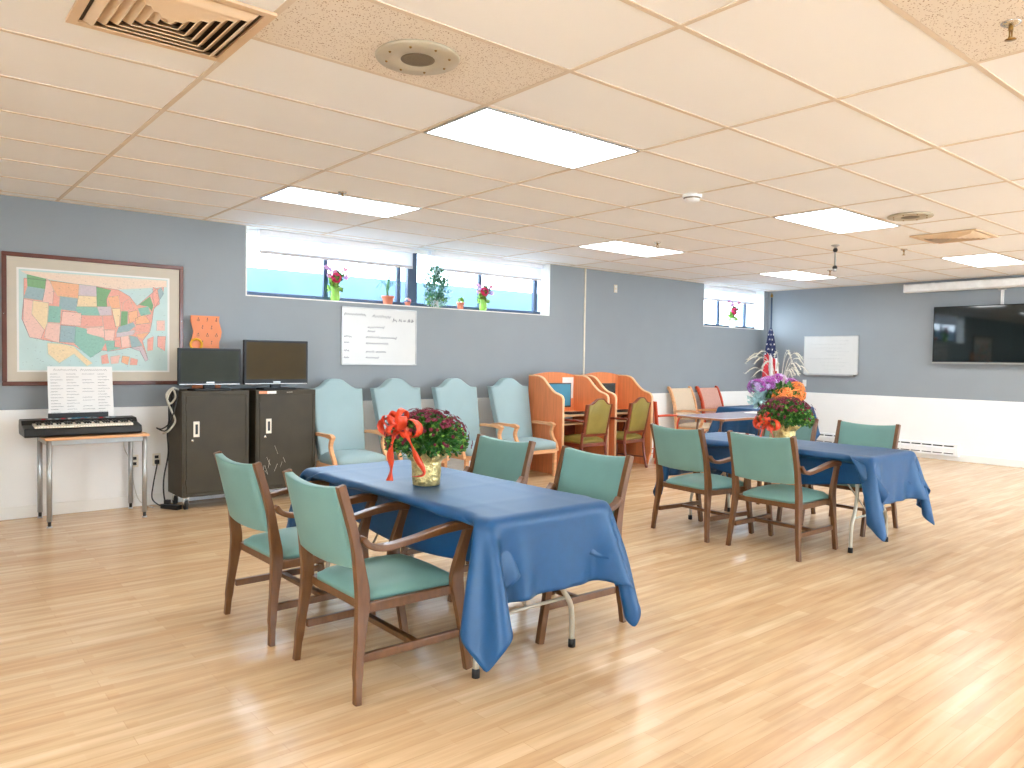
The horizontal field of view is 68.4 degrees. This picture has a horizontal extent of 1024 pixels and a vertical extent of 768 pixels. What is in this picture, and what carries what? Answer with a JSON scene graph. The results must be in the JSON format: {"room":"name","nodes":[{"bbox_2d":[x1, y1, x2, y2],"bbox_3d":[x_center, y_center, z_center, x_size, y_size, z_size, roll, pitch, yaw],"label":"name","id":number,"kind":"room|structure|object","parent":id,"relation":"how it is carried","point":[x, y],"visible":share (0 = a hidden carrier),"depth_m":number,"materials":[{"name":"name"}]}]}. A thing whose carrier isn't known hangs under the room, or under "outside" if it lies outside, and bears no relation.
{"room":"care facility","nodes":[
{"label":"care facility","id":0,"kind":"room"},
{"bbox_2d":[0,195,767,409],"bbox_3d":[-1.481,-0.251,8.695,16.070,2.700,0.220,-1,2,-40],"label":"wall","id":1,"kind":"structure","parent":0,"point":[651,331],"depth_m":8.96,"materials":[{"name":"grey paint"}]},
{"bbox_2d":[1,251,182,385],"bbox_3d":[-3.668,-0.547,6.689,1.432,1.115,0.035,-1,2,-40],"label":"framed map","id":2,"kind":"object","parent":1,"relation":"attached to","point":[125,317],"visible":0.97,"depth_m":6.64,"materials":[{"name":"multicoloured paper"}]},
{"bbox_2d":[133,455,138,466],"bbox_3d":[-3.465,0.707,6.917,0.070,0.114,0.008,-1,2,-40],"label":"wall outlet","id":3,"kind":"object","parent":1,"relation":"attached to","point":[135,457],"visible":0.58,"depth_m":6.92,"materials":[{"name":"beige plastic"}]},
{"bbox_2d":[153,453,160,465],"bbox_3d":[-3.319,0.705,7.039,0.070,0.114,0.008,-1,2,-40],"label":"wall outlet","id":4,"kind":"object","parent":1,"relation":"attached to","point":[156,456],"visible":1,"depth_m":7.04,"materials":[{"name":"beige plastic"}]},
{"bbox_2d":[151,459,159,505],"bbox_3d":[-3.257,0.912,6.939,0.129,0.414,0.248,-1,2,-40],"label":"power cable","id":5,"kind":"object","parent":4,"relation":"attached to","point":[157,460],"visible":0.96,"depth_m":6.94,"materials":[{"name":"black plastic"}]},
{"bbox_2d":[0,446,652,520],"bbox_3d":[-1.508,1.051,8.563,15.837,0.105,0.014,-1,2,-40],"label":"baseboard","id":6,"kind":"structure","parent":1,"relation":"attached to","point":[27,511],"depth_m":6.70,"materials":[{"name":"white paint"}]},
{"bbox_2d":[0,391,754,507],"bbox_3d":[-1.510,0.645,8.560,15.838,0.918,0.012,-1,2,-40],"label":"wainscoting","id":7,"kind":"structure","parent":1,"relation":"attached to","point":[96,470],"depth_m":6.74,"materials":[{"name":"white paint"}]},
{"bbox_2d":[341,306,416,364],"bbox_3d":[-1.488,-0.533,8.517,0.962,0.639,0.023,-1,2,-40],"label":"whiteboard","id":8,"kind":"object","parent":1,"relation":"attached to","point":[369,336],"visible":1,"depth_m":8.50,"materials":[{"name":"ceramic"}]},
{"bbox_2d":[247,229,539,313],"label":"window","id":9,"kind":"structure","parent":1,"relation":"in","point":[410,274],"depth_m":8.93,"materials":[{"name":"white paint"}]},
{"bbox_2d":[257,229,414,268],"bbox_3d":[-1.884,-1.471,8.317,1.870,0.241,0.060,-1,2,-40],"label":"roller blind","id":10,"kind":"object","parent":9,"relation":"attached to","point":[270,242],"visible":1,"depth_m":8.24,"materials":[{"name":"fabric"}]},
{"bbox_2d":[429,251,542,280],"bbox_3d":[-0.290,-1.497,9.646,1.820,0.226,0.060,-1,2,-40],"label":"roller blind","id":11,"kind":"object","parent":9,"relation":"attached to","point":[450,262],"visible":0.89,"depth_m":9.60,"materials":[{"name":"fabric"}]},
{"bbox_2d":[245,226,549,315],"bbox_3d":[-1.144,-1.254,8.928,4.125,0.700,0.226,-1,2,-40],"label":"trim","id":12,"kind":"structure","parent":1,"relation":"attached to","point":[544,285],"depth_m":10.17,"materials":[{"name":"white paint"}]},
{"bbox_2d":[324,264,348,300],"bbox_3d":[-1.927,-1.101,8.233,0.286,0.391,0.175,-1,2,-40],"label":"flower vase","id":13,"kind":"object","parent":12,"relation":"on","point":[335,279],"visible":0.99,"depth_m":8.20,"materials":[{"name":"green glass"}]},
{"bbox_2d":[377,274,399,303],"bbox_3d":[-1.423,-1.088,8.654,0.326,0.352,0.147,-1,2,-40],"label":"potted cactus","id":14,"kind":"object","parent":12,"relation":"on","point":[387,299],"visible":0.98,"depth_m":8.63,"materials":[{"name":"ceramic"}]},
{"bbox_2d":[381,296,393,303],"bbox_3d":[-1.426,-0.960,8.657,0.148,0.098,0.147,-1,2,-40],"label":"pot","id":15,"kind":"object","parent":14,"relation":"attached to","point":[386,299],"depth_m":8.61,"materials":[{"name":"ceramic"}]},
{"bbox_2d":[456,297,464,308],"bbox_3d":[-0.634,-0.999,9.309,0.108,0.157,0.109,-1,2,-40],"label":"pot","id":16,"kind":"object","parent":12,"relation":"on","point":[460,304],"visible":1,"depth_m":9.27,"materials":[{"name":"ceramic"}]},
{"bbox_2d":[475,283,493,310],"bbox_3d":[-0.361,-1.099,9.540,0.275,0.350,0.168,-1,2,-40],"label":"flower vase","id":17,"kind":"object","parent":12,"relation":"on","point":[483,292],"visible":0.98,"depth_m":9.50,"materials":[{"name":"green glass"}]},
{"bbox_2d":[0,0,1023,291],"bbox_3d":[2.278,-1.391,4.002,15.850,0.004,11.718,-1,2,-40],"label":"ceiling grid","id":18,"kind":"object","parent":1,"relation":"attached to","point":[287,3],"depth_m":4.51,"materials":[{"name":"beige metal"}]},
{"bbox_2d":[583,269,585,374],"bbox_3d":[1.019,-0.731,10.608,0.026,1.778,0.014,-1,2,-40],"label":"trim","id":19,"kind":"structure","parent":1,"relation":"attached to","point":[585,269],"depth_m":10.60,"materials":[{"name":"beige plastic"}]},
{"bbox_2d":[704,301,754,328],"bbox_3d":[3.704,-1.319,13.084,1.761,0.687,0.045,-1,2,-40],"label":"window","id":20,"kind":"structure","parent":1,"relation":"in","point":[717,302],"depth_m":13.04,"materials":[{"name":"white paint"}]},
{"bbox_2d":[704,285,755,304],"bbox_3d":[3.771,-1.534,13.036,1.520,0.246,0.060,-1,2,-40],"label":"roller blind","id":21,"kind":"object","parent":1,"relation":"attached to","point":[713,293],"visible":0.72,"depth_m":13.00,"materials":[{"name":"fabric"}]},
{"bbox_2d":[703,284,764,329],"bbox_3d":[3.759,-1.310,13.018,1.785,0.700,0.226,-1,2,-40],"label":"trim","id":22,"kind":"structure","parent":1,"relation":"attached to","point":[758,308],"depth_m":13.56,"materials":[{"name":"white paint"}]},
{"bbox_2d":[727,300,740,327],"bbox_3d":[3.817,-1.212,13.024,0.317,0.479,0.194,-1,2,-40],"label":"flower vase","id":23,"kind":"object","parent":22,"relation":"on","point":[732,320],"visible":0.98,"depth_m":12.98,"materials":[{"name":"white plastic"}]},
{"bbox_2d":[0,453,1023,767],"bbox_3d":[2.236,1.355,4.090,15.850,0.100,11.718,-1,2,-40],"label":"floor","id":24,"kind":"structure","parent":0,"point":[119,648],"depth_m":3.56,"materials":[{"name":"brown wood"}]},
{"bbox_2d":[37,432,149,527],"bbox_3d":[-3.576,0.780,6.428,0.770,0.722,0.540,-1,2,-40],"label":"table","id":25,"kind":"object","parent":24,"relation":"on","point":[49,442],"visible":0.84,"depth_m":6.36,"materials":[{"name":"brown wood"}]},
{"bbox_2d":[19,412,141,437],"bbox_3d":[-3.601,0.331,6.311,0.855,0.170,0.333,-1,2,-40],"label":"piano","id":26,"kind":"object","parent":25,"relation":"on","point":[81,423],"visible":1,"depth_m":6.24,"materials":[{"name":"black plastic"}]},
{"bbox_2d":[47,366,113,415],"bbox_3d":[-3.681,0.064,6.442,0.490,0.425,0.072,-1,2,-40],"label":"sheet","id":27,"kind":"object","parent":26,"relation":"on","point":[71,389],"visible":1,"depth_m":6.44,"materials":[{"name":"white paper"}]},
{"bbox_2d":[123,442,153,507],"bbox_3d":[-3.395,0.783,6.833,0.275,0.686,0.119,0,2,-25],"label":"power cable","id":28,"kind":"object","parent":25,"relation":"hanging from","point":[123,442],"visible":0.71,"depth_m":6.86,"materials":[{"name":"black plastic"}]},
{"bbox_2d":[160,499,181,509],"bbox_3d":[-3.097,1.095,6.849,0.200,0.080,0.060,2,2,22],"label":"power strip","id":29,"kind":"object","parent":24,"relation":"on","point":[167,504],"visible":1,"depth_m":6.83,"materials":[{"name":"black plastic"}]},
{"bbox_2d":[168,389,248,509],"bbox_3d":[-2.850,0.593,7.092,0.610,1.075,0.438,-1,2,-40],"label":"media cabinet","id":30,"kind":"object","parent":24,"relation":"on","point":[207,422],"visible":0.8,"depth_m":6.89,"materials":[{"name":"black metal"}]},
{"bbox_2d":[163,392,171,499],"bbox_3d":[-3.151,0.580,6.899,0.074,1.077,0.069,1,2,-9],"label":"power cable","id":31,"kind":"object","parent":30,"relation":"attached to","point":[171,392],"visible":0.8,"depth_m":6.89,"materials":[{"name":"black plastic"}]},
{"bbox_2d":[156,390,178,431],"bbox_3d":[-3.063,0.236,6.793,0.156,0.375,0.252,1,2,8],"label":"power cable","id":32,"kind":"object","parent":30,"relation":"hanging from","point":[172,415],"visible":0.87,"depth_m":6.73,"materials":[{"name":"black plastic"}]},
{"bbox_2d":[162,387,178,433],"bbox_3d":[-3.066,0.240,6.790,0.142,0.429,0.086,-1,2,-40],"label":"power cable","id":33,"kind":"object","parent":30,"relation":"hanging from","point":[170,390],"visible":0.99,"depth_m":6.77,"materials":[{"name":"white plastic"}]},
{"bbox_2d":[190,315,221,387],"bbox_3d":[-2.930,-0.303,7.227,0.292,0.700,0.032,-1,2,-40],"label":"board","id":34,"kind":"object","parent":30,"relation":"on","point":[207,329],"visible":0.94,"depth_m":7.22,"materials":[{"name":"orange paper"}]},
{"bbox_2d":[189,338,202,347],"bbox_3d":[-2.995,-0.374,7.152,0.126,0.126,0.021,-1,2,-40],"label":"ring","id":35,"kind":"object","parent":34,"relation":"hanging from","point":[193,339],"visible":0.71,"depth_m":7.14,"materials":[{"name":"yellow plastic"}]},
{"bbox_2d":[177,348,240,390],"bbox_3d":[-2.795,-0.136,6.973,0.565,0.388,0.190,-1,2,-40],"label":"television","id":36,"kind":"object","parent":30,"relation":"on","point":[207,367],"visible":1,"depth_m":6.95,"materials":[{"name":"black plastic"}]},
{"bbox_2d":[241,388,314,488],"bbox_3d":[-2.336,0.587,7.521,0.610,1.075,0.438,-1,2,-40],"label":"media cabinet","id":37,"kind":"object","parent":24,"relation":"on","point":[281,422],"visible":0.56,"depth_m":7.33,"materials":[{"name":"black metal"}]},
{"bbox_2d":[243,340,307,389],"bbox_3d":[-2.307,-0.187,7.379,0.645,0.478,0.190,-1,2,-40],"label":"television","id":38,"kind":"object","parent":37,"relation":"on","point":[275,363],"visible":1,"depth_m":7.36,"materials":[{"name":"black plastic"}]},
{"bbox_2d":[213,451,377,646],"bbox_3d":[-1.166,0.810,4.016,0.689,0.897,0.613,-1,2,-41],"label":"dining chair","id":39,"kind":"object","parent":24,"relation":"on","point":[248,496],"visible":0.73,"depth_m":3.80,"materials":[{"name":"teal fabric"}]},
{"bbox_2d":[313,379,386,466],"bbox_3d":[-1.686,0.544,7.718,0.628,1.180,0.724,-1,2,-40],"label":"armchair","id":40,"kind":"object","parent":24,"relation":"on","point":[339,418],"visible":0.65,"depth_m":7.78,"materials":[{"name":"blue fabric"}]},
{"bbox_2d":[282,469,472,706],"bbox_3d":[-0.618,0.838,3.406,0.689,0.897,0.613,-1,2,-40],"label":"dining chair","id":41,"kind":"object","parent":24,"relation":"on","point":[325,518],"visible":0.97,"depth_m":3.27,"materials":[{"name":"green fabric"}]},
{"bbox_2d":[370,378,449,467],"bbox_3d":[-1.122,0.537,8.189,0.628,1.180,0.724,-1,2,-40],"label":"armchair","id":42,"kind":"object","parent":24,"relation":"on","point":[393,394],"visible":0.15,"depth_m":8.28,"materials":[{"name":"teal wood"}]},
{"bbox_2d":[324,534,574,678],"bbox_3d":[-0.394,0.898,4.059,0.700,0.735,1.765,-1,2,-40],"label":"folding table","id":43,"kind":"object","parent":24,"relation":"on","point":[571,641],"visible":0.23,"depth_m":3.65,"materials":[{"name":"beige metal"}]},
{"bbox_2d":[286,460,640,671],"bbox_3d":[-0.397,0.816,4.029,0.976,0.582,2.122,-1,2,-40],"label":"tablecloth","id":44,"kind":"object","parent":43,"relation":"on","point":[526,541],"visible":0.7,"depth_m":3.45,"materials":[{"name":"blue fabric"}]},
{"bbox_2d":[377,408,472,486],"bbox_3d":[-0.453,0.321,3.928,0.501,0.412,0.467,-1,2,-40],"label":"potted mum","id":45,"kind":"object","parent":44,"relation":"on","point":[413,430],"visible":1,"depth_m":3.83,"materials":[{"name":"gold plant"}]},
{"bbox_2d":[411,461,440,486],"bbox_3d":[-0.448,0.459,3.947,0.161,0.135,0.162,-1,2,-40],"label":"pot","id":46,"kind":"object","parent":45,"relation":"attached to","point":[433,468],"depth_m":3.89,"materials":[{"name":"gold metal"}]},
{"bbox_2d":[431,378,503,467],"bbox_3d":[-0.507,0.530,8.701,0.628,1.180,0.724,-1,2,-40],"label":"armchair","id":47,"kind":"object","parent":24,"relation":"on","point":[453,395],"visible":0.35,"depth_m":8.82,"materials":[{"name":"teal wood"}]},
{"bbox_2d":[400,434,535,601],"bbox_3d":[-0.279,0.799,4.758,0.689,0.897,0.613,-1,2,-42],"label":"dining chair","id":48,"kind":"object","parent":24,"relation":"on","point":[491,457],"visible":0.2,"depth_m":4.91,"materials":[{"name":"green fabric"}]},
{"bbox_2d":[487,378,558,475],"bbox_3d":[0.122,0.523,9.227,0.628,1.180,0.724,-1,2,-40],"label":"armchair","id":49,"kind":"object","parent":24,"relation":"on","point":[509,400],"visible":0.66,"depth_m":9.25,"materials":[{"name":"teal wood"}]},
{"bbox_2d":[528,372,609,473],"bbox_3d":[0.728,0.477,9.659,0.828,1.250,0.644,-1,2,-40],"label":"study carrel","id":50,"kind":"object","parent":24,"relation":"on","point":[547,405],"visible":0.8,"depth_m":9.53,"materials":[{"name":"orange wood"}]},
{"bbox_2d":[549,383,570,406],"bbox_3d":[0.563,0.179,9.616,0.440,0.385,0.160,0,2,-34],"label":"computer monitor","id":51,"kind":"object","parent":50,"relation":"on","point":[564,389],"visible":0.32,"depth_m":9.65,"materials":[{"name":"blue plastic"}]},
{"bbox_2d":[562,377,572,397],"bbox_3d":[0.743,0.050,10.037,0.200,0.280,0.003,-1,2,-40],"label":"paper notice","id":52,"kind":"object","parent":50,"relation":"attached to","point":[564,379],"visible":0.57,"depth_m":10.06,"materials":[{"name":"white paper"}]},
{"bbox_2d":[564,419,583,424],"bbox_3d":[0.710,0.494,9.681,0.765,0.015,0.470,-1,2,-40],"label":"shelf","id":53,"kind":"object","parent":50,"relation":"attached to","point":[565,423],"depth_m":9.48,"materials":[{"name":"laminate"}]},
{"bbox_2d":[564,411,584,414],"bbox_3d":[0.848,0.365,9.572,0.440,0.024,0.165,-1,2,-40],"label":"keyboard","id":54,"kind":"object","parent":50,"relation":"on","point":[574,412],"visible":0.77,"depth_m":9.46,"materials":[{"name":"black plastic"}]},
{"bbox_2d":[535,446,633,644],"bbox_3d":[0.234,0.827,4.128,0.689,0.897,0.613,-1,2,-38],"label":"dining chair","id":55,"kind":"object","parent":24,"relation":"on","point":[597,476],"visible":0.27,"depth_m":4.17,"materials":[{"name":"green fabric"}]},
{"bbox_2d":[564,398,612,454],"bbox_3d":[0.902,0.641,9.480,0.575,0.948,0.595,-1,2,-40],"label":"wooden armchair","id":56,"kind":"object","parent":24,"relation":"on","point":[597,414],"visible":0.71,"depth_m":9.29,"materials":[{"name":"brown wood"}]},
{"bbox_2d":[584,372,652,463],"bbox_3d":[1.421,0.469,10.238,0.753,1.250,0.644,-1,2,-40],"label":"study carrel","id":57,"kind":"object","parent":24,"relation":"on","point":[627,390],"visible":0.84,"depth_m":10.38,"materials":[{"name":"orange wood"}]},
{"bbox_2d":[594,383,615,393],"bbox_3d":[1.230,0.176,10.173,0.420,0.375,0.160,-1,2,-40],"label":"computer monitor","id":58,"kind":"object","parent":57,"relation":"on","point":[610,387],"visible":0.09,"depth_m":10.21,"materials":[{"name":"black plastic"}]},
{"bbox_2d":[610,397,650,467],"bbox_3d":[1.476,0.634,9.985,0.595,0.948,0.575,3,3,44],"label":"wooden armchair","id":59,"kind":"object","parent":24,"relation":"on","point":[638,411],"visible":0.66,"depth_m":9.80,"materials":[{"name":"brown wood"}]},
{"bbox_2d":[652,401,680,463],"bbox_3d":[2.021,0.625,10.657,0.593,0.938,0.575,-1,2,-40],"label":"wooden armchair","id":60,"kind":"object","parent":24,"relation":"on","point":[655,410],"visible":0.12,"depth_m":10.36,"materials":[{"name":"red wood"}]},
{"bbox_2d":[667,386,716,431],"bbox_3d":[2.857,0.559,11.726,0.620,1.023,0.696,-1,2,-40],"label":"wooden armchair","id":61,"kind":"object","parent":24,"relation":"on","point":[684,402],"visible":0.56,"depth_m":11.79,"materials":[{"name":"brown wood"}]},
{"bbox_2d":[650,423,753,542],"bbox_3d":[1.562,0.780,6.245,0.689,0.897,0.613,0,2,-35],"label":"dining chair","id":62,"kind":"object","parent":24,"relation":"on","point":[680,449],"visible":0.87,"depth_m":6.08,"materials":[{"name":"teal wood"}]},
{"bbox_2d":[677,411,761,435],"bbox_3d":[2.987,0.764,9.854,1.773,0.735,0.708,-1,2,-40],"label":"folding table","id":63,"kind":"object","parent":24,"relation":"on","point":[724,416],"visible":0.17,"depth_m":9.47,"materials":[{"name":"brown wood"}]},
{"bbox_2d":[695,386,748,434],"bbox_3d":[3.409,0.553,12.187,0.620,1.023,0.696,-1,2,-40],"label":"wooden armchair","id":64,"kind":"object","parent":24,"relation":"on","point":[710,398],"visible":0.34,"depth_m":12.32,"materials":[{"name":"red wood"}]},
{"bbox_2d":[762,293,777,377],"bbox_3d":[4.522,-0.280,13.251,0.402,2.650,0.318,-1,2,-40],"label":"flag","id":65,"kind":"object","parent":24,"relation":"on","point":[770,348],"visible":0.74,"depth_m":13.20,"materials":[{"name":"multicoloured fabric"}]},
{"bbox_2d":[724,418,818,520],"bbox_3d":[2.459,0.765,7.119,0.689,0.897,0.613,-1,2,-40],"label":"dining chair","id":66,"kind":"object","parent":24,"relation":"on","point":[803,433],"visible":0.15,"depth_m":7.12,"materials":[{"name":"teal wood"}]},
{"bbox_2d":[726,430,841,561],"bbox_3d":[2.042,0.804,5.717,0.689,0.897,0.613,-1,2,-40],"label":"dining chair","id":67,"kind":"object","parent":24,"relation":"on","point":[768,460],"visible":0.99,"depth_m":5.57,"materials":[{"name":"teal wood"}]},
{"bbox_2d":[688,472,887,552],"bbox_3d":[2.292,0.865,6.365,0.700,0.735,1.765,-1,2,-40],"label":"folding table","id":68,"kind":"object","parent":24,"relation":"on","point":[856,493],"visible":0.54,"depth_m":5.71,"materials":[{"name":"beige metal"}]},
{"bbox_2d":[653,432,934,541],"bbox_3d":[2.298,0.781,6.390,0.976,0.582,2.122,-1,2,-40],"label":"tablecloth","id":69,"kind":"object","parent":68,"relation":"on","point":[885,475],"visible":0.58,"depth_m":5.76,"materials":[{"name":"blue fabric"}]},
{"bbox_2d":[744,350,808,437],"bbox_3d":[2.312,0.086,6.645,0.554,0.792,0.566,2,2,29],"label":"bouquet","id":70,"kind":"object","parent":69,"relation":"on","point":[767,387],"visible":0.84,"depth_m":6.53,"materials":[{"name":"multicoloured plant"}]},
{"bbox_2d":[752,396,817,437],"bbox_3d":[2.184,0.343,6.035,0.504,0.494,0.470,1,2,-7],"label":"potted mum","id":71,"kind":"object","parent":69,"relation":"on","point":[779,411],"visible":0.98,"depth_m":5.94,"materials":[{"name":"green plant"}]},
{"bbox_2d":[775,431,795,437],"bbox_3d":[2.190,0.432,6.044,0.161,0.135,0.160,-1,2,-40],"label":"pot","id":72,"kind":"object","parent":71,"relation":"attached to","point":[778,434],"depth_m":5.98,"materials":[{"name":"gold metal"}]},
{"bbox_2d":[802,420,900,536],"bbox_3d":[2.948,0.791,6.564,0.689,0.897,0.613,-1,2,-40],"label":"dining chair","id":73,"kind":"object","parent":24,"relation":"on","point":[884,436],"visible":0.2,"depth_m":6.63,"materials":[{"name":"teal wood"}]},
{"bbox_2d":[0,0,1023,290],"bbox_3d":[2.279,-1.453,4.000,16.290,0.120,12.158,-1,2,-40],"label":"ceiling","id":74,"kind":"structure","parent":0,"point":[838,48],"depth_m":4.35,"materials":[{"name":"tile"}]},
{"bbox_2d":[65,0,276,62],"bbox_3d":[-1.310,-1.393,2.885,0.600,0.031,0.600,-1,2,-40],"label":"ceiling vent","id":75,"kind":"object","parent":74,"relation":"in","point":[214,30],"visible":1,"depth_m":2.89,"materials":[{"name":"beige metal"}]},
{"bbox_2d":[260,186,421,217],"bbox_3d":[-1.422,-1.520,6.340,1.200,0.010,0.592,-1,2,-40],"label":"recessed light","id":76,"kind":"object","parent":74,"relation":"in","point":[290,194],"visible":1,"depth_m":6.30,"materials":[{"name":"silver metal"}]},
{"bbox_2d":[338,191,346,200],"bbox_3d":[-1.336,-1.477,5.935,0.070,0.067,0.070,-1,2,-40],"label":"sprinkler","id":77,"kind":"object","parent":74,"relation":"attached to","point":[339,192],"visible":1,"depth_m":5.92,"materials":[{"name":"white metal"}]},
{"bbox_2d":[254,0,564,103],"bbox_3d":[-0.405,-1.408,3.221,1.193,0.002,0.584,-1,2,-40],"label":"ceiling panel","id":78,"kind":"object","parent":74,"relation":"attached to","point":[350,32],"depth_m":3.11,"materials":[{"name":"tile"}]},
{"bbox_2d":[375,39,459,74],"bbox_3d":[-0.405,-1.395,3.236,0.363,0.024,0.363,-1,2,-40],"label":"ceiling speaker","id":79,"kind":"object","parent":74,"relation":"attached to","point":[406,56],"visible":1,"depth_m":3.21,"materials":[{"name":"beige metal"}]},
{"bbox_2d":[401,53,434,66],"bbox_3d":[-0.405,-1.391,3.236,0.183,0.003,0.183,-1,2,-40],"label":"grille","id":80,"kind":"object","parent":79,"relation":"attached to","point":[407,59],"depth_m":3.24,"materials":[{"name":"beige metal"}]},
{"bbox_2d":[422,250,452,307],"bbox_3d":[-0.901,-1.242,9.024,0.449,0.717,0.273,-1,2,-40],"label":"potted plant","id":81,"kind":"object","parent":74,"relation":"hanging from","point":[435,302],"visible":1,"depth_m":9.00,"materials":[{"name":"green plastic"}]},
{"bbox_2d":[424,107,639,168],"bbox_3d":[0.140,-1.435,4.470,1.200,0.010,0.592,-1,2,-40],"label":"recessed light","id":82,"kind":"object","parent":74,"relation":"in","point":[486,127],"visible":1,"depth_m":4.41,"materials":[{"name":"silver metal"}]},
{"bbox_2d":[578,240,684,256],"bbox_3d":[1.387,-1.552,8.684,1.200,0.010,0.592,-1,2,-40],"label":"recessed light","id":83,"kind":"object","parent":74,"relation":"in","point":[615,246],"visible":1,"depth_m":8.65,"materials":[{"name":"white plastic"}]},
{"bbox_2d":[682,193,701,202],"bbox_3d":[1.397,-1.438,5.846,0.150,0.056,0.150,-1,2,-40],"label":"smoke detector","id":84,"kind":"object","parent":74,"relation":"attached to","point":[688,197],"visible":1,"depth_m":5.80,"materials":[{"name":"white plastic"}]},
{"bbox_2d":[760,270,837,280],"bbox_3d":[4.195,-1.584,11.027,1.200,0.010,0.592,-1,2,-40],"label":"recessed light","id":85,"kind":"object","parent":74,"relation":"in","point":[796,275],"visible":1,"depth_m":11.00,"materials":[{"name":"white plastic"}]},
{"bbox_2d":[831,244,839,271],"bbox_3d":[3.508,-1.366,8.186,0.090,0.286,0.090,-1,2,-40],"label":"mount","id":86,"kind":"object","parent":74,"relation":"attached to","point":[835,246],"visible":1,"depth_m":8.17,"materials":[{"name":"metal"}]},
{"bbox_2d":[773,207,900,233],"bbox_3d":[2.949,-1.468,6.813,1.200,0.010,0.592,-1,2,-40],"label":"recessed light","id":87,"kind":"object","parent":74,"relation":"in","point":[837,220],"visible":1,"depth_m":6.78,"materials":[{"name":"white plastic"}]},
{"bbox_2d":[887,212,933,220],"bbox_3d":[3.437,-1.442,6.506,0.363,0.024,0.363,-1,2,-40],"label":"ceiling speaker","id":88,"kind":"object","parent":74,"relation":"attached to","point":[906,216],"visible":1,"depth_m":6.46,"materials":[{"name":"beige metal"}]},
{"bbox_2d":[901,216,919,218],"bbox_3d":[3.437,-1.437,6.507,0.183,0.003,0.183,-1,2,-40],"label":"grille","id":89,"kind":"object","parent":88,"relation":"attached to","point":[902,217],"depth_m":6.50,"materials":[{"name":"beige metal"}]},
{"bbox_2d":[909,229,998,243],"bbox_3d":[4.384,-1.454,7.479,0.600,0.031,0.600,-1,2,-40],"label":"ceiling vent","id":90,"kind":"object","parent":74,"relation":"in","point":[970,234],"visible":1,"depth_m":7.40,"materials":[{"name":"beige metal"}]},
{"bbox_2d":[890,0,1023,61],"bbox_3d":[1.702,-1.355,2.599,1.193,0.002,0.584,-1,2,-40],"label":"ceiling panel","id":91,"kind":"object","parent":74,"relation":"attached to","point":[973,27],"depth_m":2.83,"materials":[{"name":"tile"}]},
{"bbox_2d":[941,253,1023,266],"bbox_3d":[5.757,-1.500,9.156,1.200,0.010,0.592,-1,2,-40],"label":"recessed light","id":92,"kind":"object","parent":74,"relation":"in","point":[991,259],"visible":1,"depth_m":9.12,"materials":[{"name":"white plastic"}]},
{"bbox_2d":[1000,18,1021,41],"bbox_3d":[1.877,-1.328,2.837,0.070,0.067,0.070,-1,2,-40],"label":"sprinkler","id":93,"kind":"object","parent":74,"relation":"attached to","point":[1010,24],"visible":1,"depth_m":2.83,"materials":[{"name":"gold metal"}]},
{"bbox_2d":[767,275,1023,401],"bbox_3d":[8.427,-0.115,9.193,0.220,2.700,11.718,-1,2,-40],"label":"wall","id":94,"kind":"structure","parent":0,"point":[894,328],"depth_m":11.94,"materials":[{"name":"grey paint"}]},
{"bbox_2d":[803,335,858,375],"bbox_3d":[5.340,-0.474,12.668,0.059,0.670,0.950,-1,2,-40],"label":"whiteboard","id":95,"kind":"object","parent":94,"relation":"attached to","point":[823,355],"visible":1,"depth_m":12.66,"materials":[{"name":"ceramic"}]},
{"bbox_2d":[805,374,854,375],"bbox_3d":[5.335,-0.149,12.679,0.059,0.020,0.850,-1,2,-40],"label":"tray","id":96,"kind":"object","parent":95,"relation":"on","point":[805,374],"depth_m":12.61,"materials":[{"name":"metal"}]},
{"bbox_2d":[816,432,959,456],"bbox_3d":[5.675,0.935,12.262,0.068,0.190,2.920,-1,2,-40],"label":"baseboard heater","id":97,"kind":"object","parent":94,"relation":"attached to","point":[935,448],"visible":0.49,"depth_m":11.49,"materials":[{"name":"white metal"}]},
{"bbox_2d":[804,392,1023,459],"bbox_3d":[8.324,0.777,9.147,0.012,0.918,11.718,-1,2,-40],"label":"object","id":98,"kind":"structure","parent":94,"relation":"attached to","point":[984,428],"depth_m":11.37,"materials":[{"name":"white paint"}]},
{"bbox_2d":[903,277,1023,292],"bbox_3d":[6.882,-1.426,10.693,0.204,0.143,2.490,-1,2,-40],"label":"projector screen","id":99,"kind":"object","parent":94,"relation":"attached to","point":[1006,282],"visible":1,"depth_m":10.92,"materials":[{"name":"white plastic"}]},
{"bbox_2d":[915,453,1023,467],"bbox_3d":[8.316,1.183,9.141,0.014,0.105,11.691,-1,2,-40],"label":"baseboard","id":100,"kind":"structure","parent":94,"relation":"attached to","point":[963,458],"depth_m":10.96,"materials":[{"name":"white paint"}]},
{"bbox_2d":[932,303,1023,364],"bbox_3d":[6.849,-0.708,10.809,0.118,0.846,1.480,-1,2,-40],"label":"television","id":101,"kind":"object","parent":94,"relation":"attached to","point":[975,334],"visible":1,"depth_m":10.87,"materials":[{"name":"black plastic"}]},
{"bbox_2d":[998,288,1006,303],"bbox_3d":[6.968,-1.252,10.714,0.049,0.290,0.100,-1,2,-40],"label":"mount","id":102,"kind":"object","parent":94,"relation":"attached to","point":[1001,289],"visible":0.77,"depth_m":10.71,"materials":[{"name":"white plastic"}]},
{"bbox_3d":[3.934,0.719,11.685,1.500,0.735,0.700,-1,2,-40],"label":"folding table","id":103,"kind":"object","parent":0,"visible":0},
{"bbox_2d":[707,405,819,440],"bbox_3d":[3.930,0.623,11.709,1.879,0.587,1.003,-1,3,-43],"label":"tablecloth","id":104,"kind":"object","parent":103,"relation":"on","point":[741,426],"visible":0.24,"depth_m":11.27,"materials":[{"name":"blue fabric"}]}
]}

